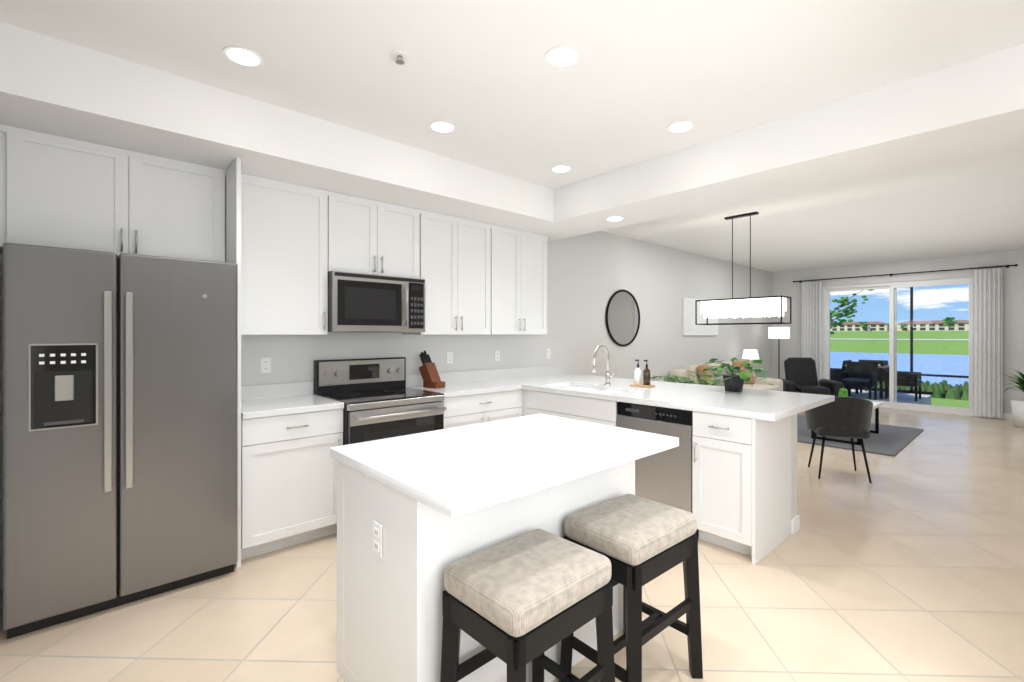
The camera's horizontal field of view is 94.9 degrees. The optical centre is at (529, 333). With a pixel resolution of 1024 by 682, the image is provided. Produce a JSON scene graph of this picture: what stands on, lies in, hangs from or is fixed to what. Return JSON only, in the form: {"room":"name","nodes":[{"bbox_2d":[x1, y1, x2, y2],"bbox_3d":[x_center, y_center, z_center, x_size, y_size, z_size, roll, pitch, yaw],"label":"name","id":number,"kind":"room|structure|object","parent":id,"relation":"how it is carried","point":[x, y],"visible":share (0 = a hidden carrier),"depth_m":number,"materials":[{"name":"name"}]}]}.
{"room":"kitchen","nodes":[
{"label":"kitchen","id":0,"kind":"room"},
{"bbox_2d":[0,231,772,588],"bbox_3d":[1.138,-0.030,6.491,11.650,2.840,0.200,0,0,-43],"label":"wall","id":1,"kind":"structure","parent":0,"point":[590,275],"depth_m":6.03,"materials":[{"name":"paint"}]},
{"bbox_2d":[0,124,227,261],"bbox_3d":[-2.417,-0.744,2.784,0.988,0.608,0.328,0,0,-43],"label":"upper cabinet","id":2,"kind":"object","parent":1,"relation":"attached to","point":[56,191],"depth_m":2.62,"materials":[{"name":"white wood"}]},
{"bbox_2d":[260,357,270,372],"bbox_3d":[-1.942,0.230,3.453,0.070,0.114,0.007,0,0,-43],"label":"electrical outlet","id":3,"kind":"object","parent":1,"relation":"attached to","point":[265,365],"visible":1,"depth_m":3.45,"materials":[{"name":"plastic"}]},
{"bbox_2d":[228,168,339,335],"bbox_3d":[-1.790,-0.521,3.373,0.672,1.053,0.328,0,0,-43],"label":"upper cabinet","id":4,"kind":"object","parent":1,"relation":"attached to","point":[286,246],"depth_m":3.23,"materials":[{"name":"white wood"}]},
{"bbox_2d":[340,193,423,278],"bbox_3d":[-1.314,-0.754,3.821,0.756,0.588,0.328,0,0,-43],"label":"upper cabinet","id":5,"kind":"object","parent":1,"relation":"attached to","point":[377,237],"depth_m":3.72,"materials":[{"name":"white wood"}]},
{"bbox_2d":[328,271,424,331],"bbox_3d":[-1.267,-0.235,3.772,0.754,0.441,0.464,0,0,-43],"label":"microwave","id":6,"kind":"object","parent":5,"relation":"attached to","point":[360,302],"visible":0.98,"depth_m":3.59,"materials":[{"name":"grey metal"}]},
{"bbox_2d":[238,365,563,399],"bbox_3d":[-0.873,0.420,4.447,3.480,0.100,0.020,0,0,-43],"label":"backsplash","id":7,"kind":"structure","parent":1,"relation":"attached to","point":[250,392],"depth_m":4.31,"materials":[{"name":"white stone"}]},
{"bbox_2d":[447,352,452,363],"bbox_3d":[-0.776,0.230,4.548,0.070,0.114,0.007,0,0,-43],"label":"electrical outlet","id":8,"kind":"object","parent":1,"relation":"attached to","point":[449,357],"visible":1,"depth_m":4.55,"materials":[{"name":"plastic"}]},
{"bbox_2d":[402,211,499,334],"bbox_3d":[-0.760,-0.521,4.341,0.887,1.053,0.328,0,0,-43],"label":"upper cabinet","id":9,"kind":"object","parent":1,"relation":"attached to","point":[462,256],"depth_m":4.24,"materials":[{"name":"white wood"}]},
{"bbox_2d":[495,350,499,360],"bbox_3d":[-0.346,0.230,4.952,0.070,0.114,0.007,0,0,-43],"label":"electrical outlet","id":10,"kind":"object","parent":1,"relation":"attached to","point":[497,355],"visible":1,"depth_m":4.95,"materials":[{"name":"plastic"}]},
{"bbox_2d":[500,226,547,334],"bbox_3d":[-0.227,-0.521,4.842,0.828,1.053,0.328,0,0,-43],"label":"upper cabinet","id":11,"kind":"object","parent":1,"relation":"attached to","point":[523,254],"depth_m":4.76,"materials":[{"name":"white wood"}]},
{"bbox_2d":[546,349,550,358],"bbox_3d":[0.215,0.230,5.480,0.070,0.114,0.007,0,0,-43],"label":"electrical outlet","id":12,"kind":"object","parent":1,"relation":"attached to","point":[548,353],"visible":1,"depth_m":5.48,"materials":[{"name":"plastic"}]},
{"bbox_2d":[605,290,639,346],"bbox_3d":[1.288,-0.220,6.470,0.786,0.786,0.032,0,0,-43],"label":"mirror","id":13,"kind":"object","parent":1,"relation":"attached to","point":[622,316],"visible":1,"depth_m":6.45,"materials":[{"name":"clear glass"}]},
{"bbox_2d":[683,297,717,334],"bbox_3d":[2.914,-0.285,7.996,1.200,0.610,0.034,0,0,-43],"label":"picture","id":14,"kind":"object","parent":1,"relation":"attached to","point":[690,327],"visible":0.75,"depth_m":7.80,"materials":[{"name":"fabric"}]},
{"bbox_2d":[0,389,1023,681],"bbox_3d":[3.567,1.765,6.098,14.650,0.750,9.700,0,0,-43],"label":"floor","id":15,"kind":"structure","parent":0,"point":[906,565],"depth_m":2.43,"materials":[{"name":"tile"}]},
{"bbox_2d":[3,243,237,638],"bbox_3d":[-2.237,0.490,2.637,0.912,1.800,0.752,0,0,-43],"label":"fridge","id":16,"kind":"object","parent":15,"relation":"on","point":[120,430],"visible":1,"depth_m":2.34,"materials":[{"name":"grey metal"}]},
{"bbox_2d":[236,408,343,567],"bbox_3d":[-1.714,0.951,3.246,0.608,0.878,0.618,0,0,-43],"label":"base cabinet","id":17,"kind":"object","parent":15,"relation":"on","point":[287,473],"depth_m":2.99,"materials":[{"name":"white wood"}]},
{"bbox_2d":[238,392,343,419],"bbox_3d":[-1.709,0.490,3.240,0.608,0.040,0.633,0,0,-43],"label":"countertop","id":18,"kind":"structure","parent":17,"relation":"on","point":[271,405],"depth_m":3.10,"materials":[{"name":"white stone"}]},
{"bbox_2d":[314,357,446,444],"bbox_3d":[-1.154,0.797,3.651,0.754,1.185,0.758,0,0,-43],"label":"range","id":19,"kind":"object","parent":15,"relation":"on","point":[378,398],"visible":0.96,"depth_m":3.60,"materials":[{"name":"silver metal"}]},
{"bbox_2d":[444,392,519,428],"bbox_3d":[-0.606,0.951,4.287,0.906,0.878,0.618,0,0,-43],"label":"base cabinet","id":20,"kind":"object","parent":15,"relation":"on","point":[489,406],"depth_m":4.03,"materials":[{"name":"white wood"}]},
{"bbox_2d":[408,380,519,395],"bbox_3d":[-0.611,0.490,4.272,0.878,0.040,0.633,0,0,-43],"label":"countertop","id":21,"kind":"structure","parent":20,"relation":"on","point":[462,387],"depth_m":4.18,"materials":[{"name":"white stone"}]},
{"bbox_2d":[419,350,444,387],"bbox_3d":[-0.880,0.307,4.160,0.250,0.321,0.110,0,0,35],"label":"knife block","id":22,"kind":"object","parent":21,"relation":"on","point":[429,373],"visible":1,"depth_m":4.13,"materials":[{"name":"brown wood"}]},
{"bbox_2d":[330,413,678,681],"bbox_3d":[-0.077,0.930,2.042,1.225,0.920,0.900,0,0,-43],"label":"kitchen island","id":23,"kind":"object","parent":15,"relation":"on","point":[435,503],"visible":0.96,"depth_m":1.72,"materials":[{"name":"white stone"}]},
{"bbox_2d":[373,520,381,557],"bbox_3d":[-0.540,0.725,1.661,0.007,0.114,0.070,0,0,-43],"label":"outlet","id":24,"kind":"object","parent":23,"relation":"attached to","point":[377,538],"visible":1,"depth_m":1.65,"materials":[{"name":"plastic"}]},
{"bbox_2d":[520,388,531,416],"bbox_3d":[-0.028,0.951,4.735,0.674,0.878,0.758,0,0,-43],"label":"base cabinet","id":25,"kind":"object","parent":15,"relation":"on","point":[525,393],"depth_m":4.34,"materials":[{"name":"white wood"}]},
{"bbox_2d":[440,529,614,681],"bbox_3d":[-0.003,1.059,1.514,0.480,0.664,0.395,0,0,-44],"label":"stool","id":26,"kind":"object","parent":15,"relation":"on","point":[517,604],"visible":1,"depth_m":1.43,"materials":[{"name":"beige fabric"}]},
{"bbox_2d":[532,384,647,426],"bbox_3d":[0.546,0.951,4.157,0.630,0.878,0.990,0,0,-43],"label":"base cabinet","id":27,"kind":"object","parent":15,"relation":"on","point":[595,409],"depth_m":3.91,"materials":[{"name":"white wood"}]},
{"bbox_2d":[560,494,702,681],"bbox_3d":[0.409,1.059,1.901,0.480,0.664,0.395,0,0,-42],"label":"stool","id":28,"kind":"object","parent":15,"relation":"on","point":[639,542],"visible":0.94,"depth_m":1.80,"materials":[{"name":"beige fabric"}]},
{"bbox_2d":[617,402,698,537],"bbox_3d":[1.079,0.953,3.554,0.590,0.874,0.604,0,0,-43],"label":"dishwasher","id":29,"kind":"object","parent":15,"relation":"on","point":[664,477],"visible":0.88,"depth_m":3.28,"materials":[{"name":"grey metal"}]},
{"bbox_2d":[650,371,723,385],"bbox_3d":[2.115,0.951,6.207,1.082,0.878,1.190,0,0,-43],"label":"palm plant","id":30,"kind":"object","parent":15,"relation":"on","point":[673,379],"visible":0.25,"depth_m":6.19,"materials":[{"name":"green plant"}]},
{"bbox_2d":[669,361,782,390],"bbox_3d":[3.246,0.928,7.643,2.200,0.924,0.950,0,0,-43],"label":"sofa","id":31,"kind":"object","parent":15,"relation":"on","point":[777,385],"visible":0.21,"depth_m":7.53,"materials":[{"name":"fabric"}]},
{"bbox_2d":[688,408,790,563],"bbox_3d":[1.448,0.951,3.197,0.630,0.878,0.405,0,0,-43],"label":"base cabinet","id":32,"kind":"object","parent":15,"relation":"on","point":[741,465],"depth_m":2.99,"materials":[{"name":"white wood"}]},
{"bbox_2d":[500,376,803,419],"bbox_3d":[0.654,0.490,3.955,0.530,0.040,2.828,0,0,-43],"label":"countertop","id":33,"kind":"structure","parent":32,"relation":"on","point":[762,409],"depth_m":3.37,"materials":[{"name":"white stone"}]},
{"bbox_2d":[540,344,646,424],"bbox_3d":[0.583,0.406,4.192,0.519,0.616,0.858,0,0,-43],"label":"sink","id":34,"kind":"object","parent":33,"relation":"in","point":[607,387],"depth_m":4.33,"materials":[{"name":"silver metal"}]},
{"bbox_2d":[536,372,834,410],"bbox_3d":[1.102,0.490,4.376,0.700,0.040,2.828,0,0,-43],"label":"countertop","id":35,"kind":"structure","parent":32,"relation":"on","point":[810,401],"depth_m":3.98,"materials":[{"name":"white stone"}]},
{"bbox_2d":[630,359,654,387],"bbox_3d":[1.007,0.349,4.213,0.110,0.238,0.200,0,0,-43],"label":"soap tray","id":36,"kind":"object","parent":35,"relation":"on","point":[638,376],"visible":1,"depth_m":4.18,"materials":[{"name":"white plastic"}]},
{"bbox_2d":[694,357,772,391],"bbox_3d":[1.676,0.328,3.871,0.628,0.280,0.622,0,0,-43],"label":"pothos plant","id":37,"kind":"object","parent":35,"relation":"on","point":[733,382],"visible":1,"depth_m":3.80,"materials":[{"name":"green plant"}]},
{"bbox_2d":[768,327,789,377],"bbox_3d":[4.996,0.625,9.431,0.380,1.530,0.380,0,0,-43],"label":"floor lamp","id":38,"kind":"object","parent":15,"relation":"on","point":[778,333],"visible":0.67,"depth_m":9.31,"materials":[{"name":"white fabric"}]},
{"bbox_2d":[777,357,843,396],"bbox_3d":[5.195,0.923,8.827,0.963,0.934,0.834,0,0,10],"label":"recliner","id":39,"kind":"object","parent":15,"relation":"on","point":[800,375],"visible":0.6,"depth_m":8.96,"materials":[{"name":"black fabric"}]},
{"bbox_2d":[805,397,872,482],"bbox_3d":[3.039,0.991,4.631,0.576,0.802,0.492,0,0,19],"label":"chair","id":40,"kind":"object","parent":15,"relation":"on","point":[845,417],"visible":0.92,"depth_m":4.44,"materials":[{"name":"black fabric"}]},
{"bbox_2d":[797,415,923,456],"bbox_3d":[4.310,1.381,6.694,2.150,0.018,1.750,0,0,-43],"label":"rug","id":41,"kind":"object","parent":15,"relation":"on","point":[890,440],"visible":0.5,"depth_m":6.11,"materials":[{"name":"grey fabric"}]},
{"bbox_2d":[811,388,881,444],"bbox_3d":[4.264,1.056,6.341,1.100,0.630,0.600,0,0,-43],"label":"coffee table","id":42,"kind":"object","parent":41,"relation":"on","point":[843,392],"visible":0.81,"depth_m":6.40,"materials":[{"name":"black metal"}]},
{"bbox_2d":[830,360,921,400],"bbox_3d":[7.580,1.002,10.625,2.260,0.796,1.920,0,0,-43],"label":"patio furniture","id":43,"kind":"object","parent":15,"relation":"on","point":[850,377],"depth_m":10.12,"materials":[{"name":"wicker"}]},
{"bbox_2d":[998,369,1023,428],"bbox_3d":[7.413,0.923,6.993,0.806,0.934,0.819,0,0,-43],"label":"dracaena plant","id":44,"kind":"object","parent":15,"relation":"on","point":[1017,406],"visible":1,"depth_m":6.97,"materials":[{"name":"green plant"}]},
{"bbox_3d":[4.090,1.116,8.717,0.460,0.551,0.460,0,0,-43],"label":"side table","id":45,"kind":"object","parent":15,"relation":"on","visible":0},
{"bbox_2d":[742,349,758,375],"bbox_3d":[4.090,0.564,8.717,0.300,0.548,0.300,0,0,-43],"label":"table lamp","id":46,"kind":"object","parent":45,"relation":"on","point":[750,354],"visible":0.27,"depth_m":8.62,"materials":[{"name":"white fabric"}]},
{"bbox_2d":[0,0,1023,271],"bbox_3d":[3.433,-1.383,4.050,11.650,0.134,6.900,0,0,-43],"label":"ceiling","id":47,"kind":"structure","parent":0,"point":[506,98],"depth_m":2.46,"materials":[{"name":"paint"}]},
{"bbox_2d":[223,46,263,66],"bbox_3d":[-1.394,-1.347,2.286,0.170,0.006,0.170,0,0,-43],"label":"recessed light","id":48,"kind":"object","parent":47,"relation":"in","point":[242,56],"visible":1,"depth_m":2.28,"materials":[{"name":"white plastic"}]},
{"bbox_2d":[429,121,455,132],"bbox_3d":[-0.570,-1.347,3.060,0.170,0.006,0.170,0,0,-43],"label":"recessed light","id":49,"kind":"object","parent":47,"relation":"in","point":[442,126],"visible":1,"depth_m":3.05,"materials":[{"name":"white plastic"}]},
{"bbox_2d":[551,165,570,172],"bbox_3d":[0.253,-1.347,3.834,0.170,0.006,0.170,0,0,-43],"label":"recessed light","id":50,"kind":"object","parent":47,"relation":"in","point":[561,168],"visible":1,"depth_m":3.81,"materials":[{"name":"white plastic"}]},
{"bbox_2d":[545,46,579,66],"bbox_3d":[0.156,-1.347,2.287,0.170,0.006,0.170,0,0,-43],"label":"recessed light","id":51,"kind":"object","parent":47,"relation":"in","point":[563,56],"visible":1,"depth_m":2.28,"materials":[{"name":"white plastic"}]},
{"bbox_2d":[667,121,693,132],"bbox_3d":[0.979,-1.347,3.061,0.170,0.006,0.170,0,0,-43],"label":"recessed light","id":52,"kind":"object","parent":47,"relation":"in","point":[680,126],"visible":1,"depth_m":3.06,"materials":[{"name":"white plastic"}]},
{"bbox_2d":[695,212,791,324],"bbox_3d":[2.393,-0.730,5.324,0.292,1.239,0.952,0,0,-43],"label":"chandelier","id":53,"kind":"object","parent":47,"relation":"hanging from","point":[764,306],"visible":1,"depth_m":5.25,"materials":[{"name":"white glass"}]},
{"bbox_2d":[0,22,1023,241],"bbox_3d":[0.846,-1.200,1.619,4.150,0.300,6.500,0,0,-43],"label":"soffit","id":54,"kind":"structure","parent":0,"point":[57,87],"depth_m":2.76,"materials":[{"name":"paint"}]},
{"bbox_2d":[606,216,624,220],"bbox_3d":[0.772,-1.047,4.267,0.170,0.006,0.170,0,0,-43],"label":"recessed light","id":55,"kind":"object","parent":54,"relation":"in","point":[615,218],"visible":1,"depth_m":4.25,"materials":[{"name":"white plastic"}]},
{"bbox_2d":[791,414,796,533],"bbox_3d":[0.931,0.952,4.296,0.118,0.876,2.715,0,0,-43],"label":"wall","id":56,"kind":"structure","parent":0,"point":[793,466],"depth_m":3.29,"materials":[{"name":"paint"}]},
{"bbox_2d":[792,515,799,533],"bbox_3d":[0.944,1.340,4.291,0.130,0.100,2.713,0,0,-43],"label":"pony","id":57,"kind":"object","parent":56,"relation":"attached to","point":[795,524],"visible":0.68,"depth_m":3.30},
{"bbox_2d":[773,250,1023,416],"bbox_3d":[7.604,-0.030,7.971,0.200,2.840,6.500,0,0,-43],"label":"wall","id":58,"kind":"structure","parent":0,"point":[1013,315],"depth_m":8.36,"materials":[{"name":"paint"}]},
{"bbox_2d":[830,285,968,407],"bbox_3d":[6.802,0.205,8.803,0.051,2.130,2.090,0,0,-43],"label":"window","id":59,"kind":"structure","parent":58,"relation":"in","point":[903,345],"depth_m":8.66,"materials":[{"name":"clear glass"}]},
{"bbox_2d":[823,277,978,416],"bbox_3d":[6.789,0.210,8.791,0.144,2.360,2.340,0,0,-43],"label":"door frame","id":60,"kind":"structure","parent":58,"relation":"attached to","point":[892,402],"depth_m":8.77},
{"bbox_2d":[793,264,1017,282],"bbox_3d":[6.686,-1.100,8.721,0.107,0.050,3.290,0,0,-43],"label":"curtain rod","id":61,"kind":"object","parent":58,"relation":"attached to","point":[1006,266],"visible":1,"depth_m":8.46,"materials":[{"name":"black metal"}]},
{"bbox_2d":[802,281,822,384],"bbox_3d":[5.780,0.150,9.634,0.071,2.440,0.380,0,0,-43],"label":"curtain","id":62,"kind":"object","parent":61,"relation":"hanging from","point":[812,320],"visible":0.69,"depth_m":9.61,"materials":[{"name":"grey fabric"}]},
{"bbox_2d":[973,268,1002,417],"bbox_3d":[7.551,0.150,7.750,0.071,2.440,0.350,0,0,-43],"label":"curtain","id":63,"kind":"object","parent":61,"relation":"hanging from","point":[987,340],"visible":1,"depth_m":7.75,"materials":[{"name":"grey fabric"}]},
{"bbox_2d":[985,413,1012,419],"bbox_3d":[8.663,1.340,6.689,0.014,0.100,3.180,0,0,-43],"label":"baseboard","id":64,"kind":"structure","parent":58,"relation":"attached to","point":[1007,416],"depth_m":7.64,"materials":[{"name":"white wood"}]},
{"label":"outside","id":65,"kind":"structure","parent":0,"visible":0},
{"bbox_2d":[830,352,968,385],"bbox_3d":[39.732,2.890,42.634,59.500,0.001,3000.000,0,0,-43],"label":"lake","id":66,"kind":"structure","parent":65,"point":[949,363],"depth_m":47.71,"materials":[{"name":"liquid"}]},
{"bbox_2d":[830,331,968,354],"bbox_3d":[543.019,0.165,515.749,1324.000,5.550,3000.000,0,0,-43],"label":"ground","id":67,"kind":"structure","parent":65,"point":[846,344],"depth_m":120.87,"materials":[{"name":"green plant"}]},
{"bbox_2d":[830,320,968,330],"bbox_3d":[321.329,-5.510,415.775,17.600,11.800,459.600,0,0,-43],"label":"buildings","id":68,"kind":"structure","parent":67,"relation":"on","point":[934,325],"depth_m":401.23,"materials":[{"name":"paint"}]},
{"bbox_2d":[859,317,956,330],"bbox_3d":[278.295,-7.630,401.676,60.492,12.201,241.271,0,0,-43],"label":"trees","id":69,"kind":"object","parent":67,"relation":"on","point":[946,321],"depth_m":377.00,"materials":[{"name":"green plant"}]},
{"bbox_2d":[931,398,968,407],"bbox_3d":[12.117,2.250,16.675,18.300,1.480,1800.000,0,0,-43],"label":"lawn","id":70,"kind":"structure","parent":65,"point":[947,402],"depth_m":15.98,"materials":[{"name":"green plant"}]},
{"bbox_2d":[830,289,873,334],"bbox_3d":[10.969,-0.432,17.221,2.590,5.250,3.163,0,0,-43],"label":"tree","id":71,"kind":"object","parent":70,"relation":"on","point":[838,314],"depth_m":16.95,"materials":[{"name":"green plant"}]},
{"bbox_2d":[844,287,968,395],"bbox_3d":[9.412,0.315,10.975,0.050,3.350,10.450,0,0,-43],"label":"screen frame","id":72,"kind":"object","parent":70,"relation":"on","point":[911,391],"depth_m":11.24,"materials":[{"name":"brown metal"}]},
{"bbox_2d":[871,380,968,400],"bbox_3d":[4.932,2.540,35.986,3.213,0.800,58.352,0,0,-43],"label":"reeds","id":73,"kind":"object","parent":70,"relation":"on","point":[949,391],"depth_m":20.54,"materials":[{"name":"green plant"}]}
]}

